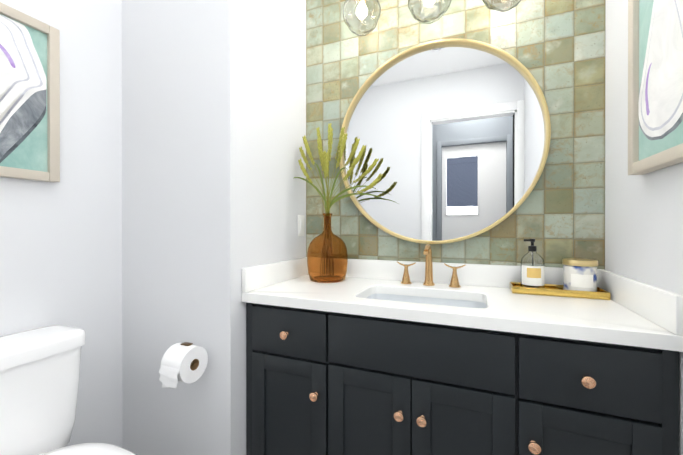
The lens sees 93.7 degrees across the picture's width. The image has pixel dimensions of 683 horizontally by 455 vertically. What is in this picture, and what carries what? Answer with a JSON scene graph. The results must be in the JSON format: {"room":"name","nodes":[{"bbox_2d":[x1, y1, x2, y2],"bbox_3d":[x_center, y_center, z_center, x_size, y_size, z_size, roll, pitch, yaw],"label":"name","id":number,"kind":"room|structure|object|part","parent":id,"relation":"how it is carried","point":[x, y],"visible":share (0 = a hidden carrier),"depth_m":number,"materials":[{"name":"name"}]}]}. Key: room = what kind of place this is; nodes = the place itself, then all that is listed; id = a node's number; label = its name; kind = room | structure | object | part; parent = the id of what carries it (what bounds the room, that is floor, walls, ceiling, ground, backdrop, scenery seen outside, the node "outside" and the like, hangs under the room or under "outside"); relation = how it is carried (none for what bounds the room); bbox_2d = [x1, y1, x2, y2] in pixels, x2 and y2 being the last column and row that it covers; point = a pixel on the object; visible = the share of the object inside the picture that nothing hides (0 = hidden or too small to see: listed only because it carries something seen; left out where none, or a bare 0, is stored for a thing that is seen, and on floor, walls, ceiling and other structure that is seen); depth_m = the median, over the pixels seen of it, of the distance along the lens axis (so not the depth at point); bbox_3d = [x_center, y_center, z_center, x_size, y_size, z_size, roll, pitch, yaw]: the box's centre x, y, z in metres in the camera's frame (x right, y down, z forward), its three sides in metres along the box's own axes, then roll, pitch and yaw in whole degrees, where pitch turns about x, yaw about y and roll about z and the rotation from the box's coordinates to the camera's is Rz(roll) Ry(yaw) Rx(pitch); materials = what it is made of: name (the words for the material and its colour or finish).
{"room":"bathroom","nodes":[
{"label":"bathroom","id":0,"kind":"room"},
{"bbox_2d":[0,0,121,446],"bbox_3d":[-1.454,-0.326,0.741,0.120,3.000,1.777,0,0,23],"label":"wall","id":1,"kind":"structure","parent":0,"point":[61,252],"depth_m":1.38,"materials":[{"name":"white paint"}]},
{"bbox_2d":[0,2,59,181],"bbox_3d":[-1.285,-0.482,0.931,0.040,0.605,0.759,0,0,23],"label":"picture frame","id":2,"kind":"object","parent":1,"relation":"attached to","point":[29,97],"visible":1,"depth_m":1.19,"materials":[{"name":"paper"}]},
{"bbox_2d":[122,0,305,454],"bbox_3d":[-0.663,-0.329,1.776,0.781,3.000,0.743,0,0,23],"label":"wall","id":3,"kind":"structure","parent":0,"point":[213,134],"depth_m":1.41,"materials":[{"name":"white paint"}]},
{"bbox_2d":[159,342,207,387],"bbox_3d":[-0.633,0.532,1.273,0.141,0.144,0.165,0,0,23],"label":"toilet paper roll","id":4,"kind":"object","parent":3,"relation":"attached to","point":[185,362],"visible":0.98,"depth_m":1.22,"materials":[{"name":"white paper"}]},
{"bbox_2d":[242,257,305,291],"bbox_3d":[-0.306,0.221,1.585,0.020,0.100,0.537,0,0,23],"label":"backsplash","id":5,"kind":"structure","parent":3,"relation":"attached to","point":[253,277],"depth_m":1.50,"materials":[{"name":"white stone"}]},
{"bbox_2d":[298,215,303,235],"bbox_3d":[-0.224,-0.010,1.796,0.012,0.118,0.070,0,0,23],"label":"light switch","id":6,"kind":"object","parent":3,"relation":"attached to","point":[300,225],"visible":1,"depth_m":1.79,"materials":[{"name":"white plastic"}]},
{"bbox_2d":[306,0,605,269],"bbox_3d":[0.463,-0.329,1.643,1.400,3.000,0.120,0,0,23],"label":"wall tile","id":7,"kind":"structure","parent":3,"relation":"attached to","point":[556,48],"depth_m":1.45,"materials":[{"name":"green tile"}]},
{"bbox_2d":[343,0,380,35],"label":"sconce","id":8,"kind":"object","parent":7,"relation":"attached to","point":[361,17],"depth_m":1.52,"materials":[{"name":"clear glass"}]},
{"bbox_3d":[0.099,-1.054,1.578,0.192,0.176,0.192,0,0,23],"label":"globe","id":9,"kind":"part","parent":8,"relation":"part of","materials":[{"name":"clear glass"}]},
{"bbox_2d":[408,0,450,23],"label":"sconce","id":10,"kind":"object","parent":7,"relation":"attached to","point":[423,11],"depth_m":1.42,"materials":[{"name":"clear glass"}]},
{"bbox_3d":[0.399,-1.028,1.452,0.193,0.175,0.190,0,0,23],"label":"globe","id":11,"kind":"part","parent":10,"relation":"part of","materials":[{"name":"clear glass"}]},
{"bbox_2d":[339,39,550,243],"bbox_3d":[0.443,-0.410,1.562,0.980,0.980,0.040,0,0,23],"label":"mirror","id":12,"kind":"object","parent":7,"relation":"attached to","point":[454,135],"visible":0.96,"depth_m":1.54,"materials":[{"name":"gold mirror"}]},
{"bbox_2d":[306,257,597,287],"bbox_3d":[0.435,0.221,1.577,1.394,0.100,0.020,0,0,23],"label":"backsplash","id":13,"kind":"structure","parent":7,"relation":"attached to","point":[494,276],"depth_m":1.50,"materials":[{"name":"white stone"}]},
{"bbox_2d":[482,0,520,11],"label":"sconce","id":14,"kind":"object","parent":7,"relation":"attached to","point":[498,5],"depth_m":1.33,"materials":[{"name":"clear glass"}]},
{"bbox_3d":[0.679,-1.008,1.334,0.194,0.180,0.186,0,0,23],"label":"globe","id":15,"kind":"part","parent":14,"relation":"part of","materials":[{"name":"clear glass"}]},
{"bbox_2d":[605,0,682,454],"bbox_3d":[0.702,-0.325,0.243,0.120,3.000,2.520,0,0,23],"label":"wall","id":16,"kind":"structure","parent":0,"point":[644,228],"depth_m":1.10,"materials":[{"name":"white paint"}]},
{"bbox_2d":[598,269,682,335],"bbox_3d":[0.962,0.223,1.055,0.020,0.100,0.537,0,0,23],"label":"backsplash","id":17,"kind":"structure","parent":16,"relation":"attached to","point":[665,307],"depth_m":0.95,"materials":[{"name":"white stone"}]},
{"bbox_2d":[628,0,682,174],"bbox_3d":[0.848,-0.496,0.804,0.040,0.660,0.470,0,0,23],"label":"picture frame","id":18,"kind":"object","parent":16,"relation":"attached to","point":[655,85],"visible":1,"depth_m":0.89,"materials":[{"name":"paper"}]},
{"bbox_3d":[-0.193,1.226,0.052,2.981,0.100,3.570,0,0,23],"label":"floor","id":19,"kind":"structure","parent":0,"visible":0},
{"bbox_2d":[0,324,136,454],"bbox_3d":[-0.885,0.778,0.940,0.766,0.790,0.462,0,0,23],"label":"toilet","id":20,"kind":"object","parent":19,"relation":"on","point":[39,375],"visible":1,"depth_m":1.08,"materials":[{"name":"white ceramic"}]},
{"bbox_3d":[-1.141,0.629,1.046,0.198,0.368,0.442,0,0,23],"label":"tank","id":21,"kind":"part","parent":20,"relation":"part of","materials":[{"name":"white ceramic"}]},
{"bbox_3d":[-1.139,0.413,1.045,0.216,0.062,0.462,0,0,23],"label":"tank lid","id":22,"kind":"part","parent":20,"relation":"part of","materials":[{"name":"white ceramic"}]},
{"bbox_3d":[-0.774,0.750,0.893,0.525,0.034,0.384,0,0,23],"label":"seat lid","id":23,"kind":"part","parent":20,"relation":"part of","materials":[{"name":"white ceramic"}]},
{"bbox_2d":[242,300,682,454],"bbox_3d":[0.329,0.742,1.325,1.392,0.860,0.567,0,0,23],"label":"bathroom vanity","id":24,"kind":"object","parent":19,"relation":"on","point":[428,356],"depth_m":1.05,"materials":[{"name":"black wood"}]},
{"bbox_2d":[242,276,682,347],"bbox_3d":[0.332,0.292,1.329,1.394,0.040,0.557,0,0,23],"label":"countertop","id":25,"kind":"structure","parent":24,"relation":"on","point":[502,307],"depth_m":1.12,"materials":[{"name":"white stone"}]},
{"bbox_2d":[293,123,384,282],"bbox_3d":[-0.017,-0.140,1.622,0.501,0.819,0.208,0,0,23],"label":"vase","id":26,"kind":"object","parent":25,"relation":"on","point":[327,257],"visible":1,"depth_m":1.59,"materials":[{"name":"orange glass"}]},
{"bbox_2d":[370,292,481,307],"bbox_3d":[0.323,0.375,1.297,0.498,0.151,0.306,0,0,23],"label":"sink","id":27,"kind":"object","parent":25,"relation":"in","point":[393,295],"depth_m":1.43,"materials":[{"name":"white ceramic"}]},
{"bbox_2d":[394,244,465,287],"bbox_3d":[0.402,0.174,1.474,0.318,0.194,0.125,0,0,23],"label":"faucet","id":28,"kind":"object","parent":25,"relation":"on","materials":[{"name":"gold metal"}]},
{"bbox_2d":[510,282,609,299],"bbox_3d":[0.876,0.257,1.310,0.324,0.028,0.122,0,0,23],"label":"tray","id":29,"kind":"object","parent":25,"relation":"on","point":[557,290],"visible":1,"depth_m":1.26,"materials":[{"name":"gold metal"}]},
{"bbox_2d":[521,239,544,287],"bbox_3d":[0.801,0.156,1.342,0.086,0.219,0.087,0,0,23],"label":"soap bottle","id":30,"kind":"object","parent":29,"relation":"on","point":[532,268],"visible":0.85,"depth_m":1.31,"materials":[{"name":"clear glass"}]},
{"bbox_2d":[562,258,597,291],"bbox_3d":[0.952,0.196,1.278,0.115,0.139,0.115,0,0,23],"label":"candle jar","id":31,"kind":"object","parent":29,"relation":"on","point":[579,274],"visible":0.85,"depth_m":1.24,"materials":[{"name":"white glass"}]},
{"bbox_3d":[0.952,0.138,1.278,0.115,0.022,0.115,0,0,23],"label":"lid","id":32,"kind":"part","parent":31,"relation":"part of","materials":[{"name":"gold mirror"}]}
]}

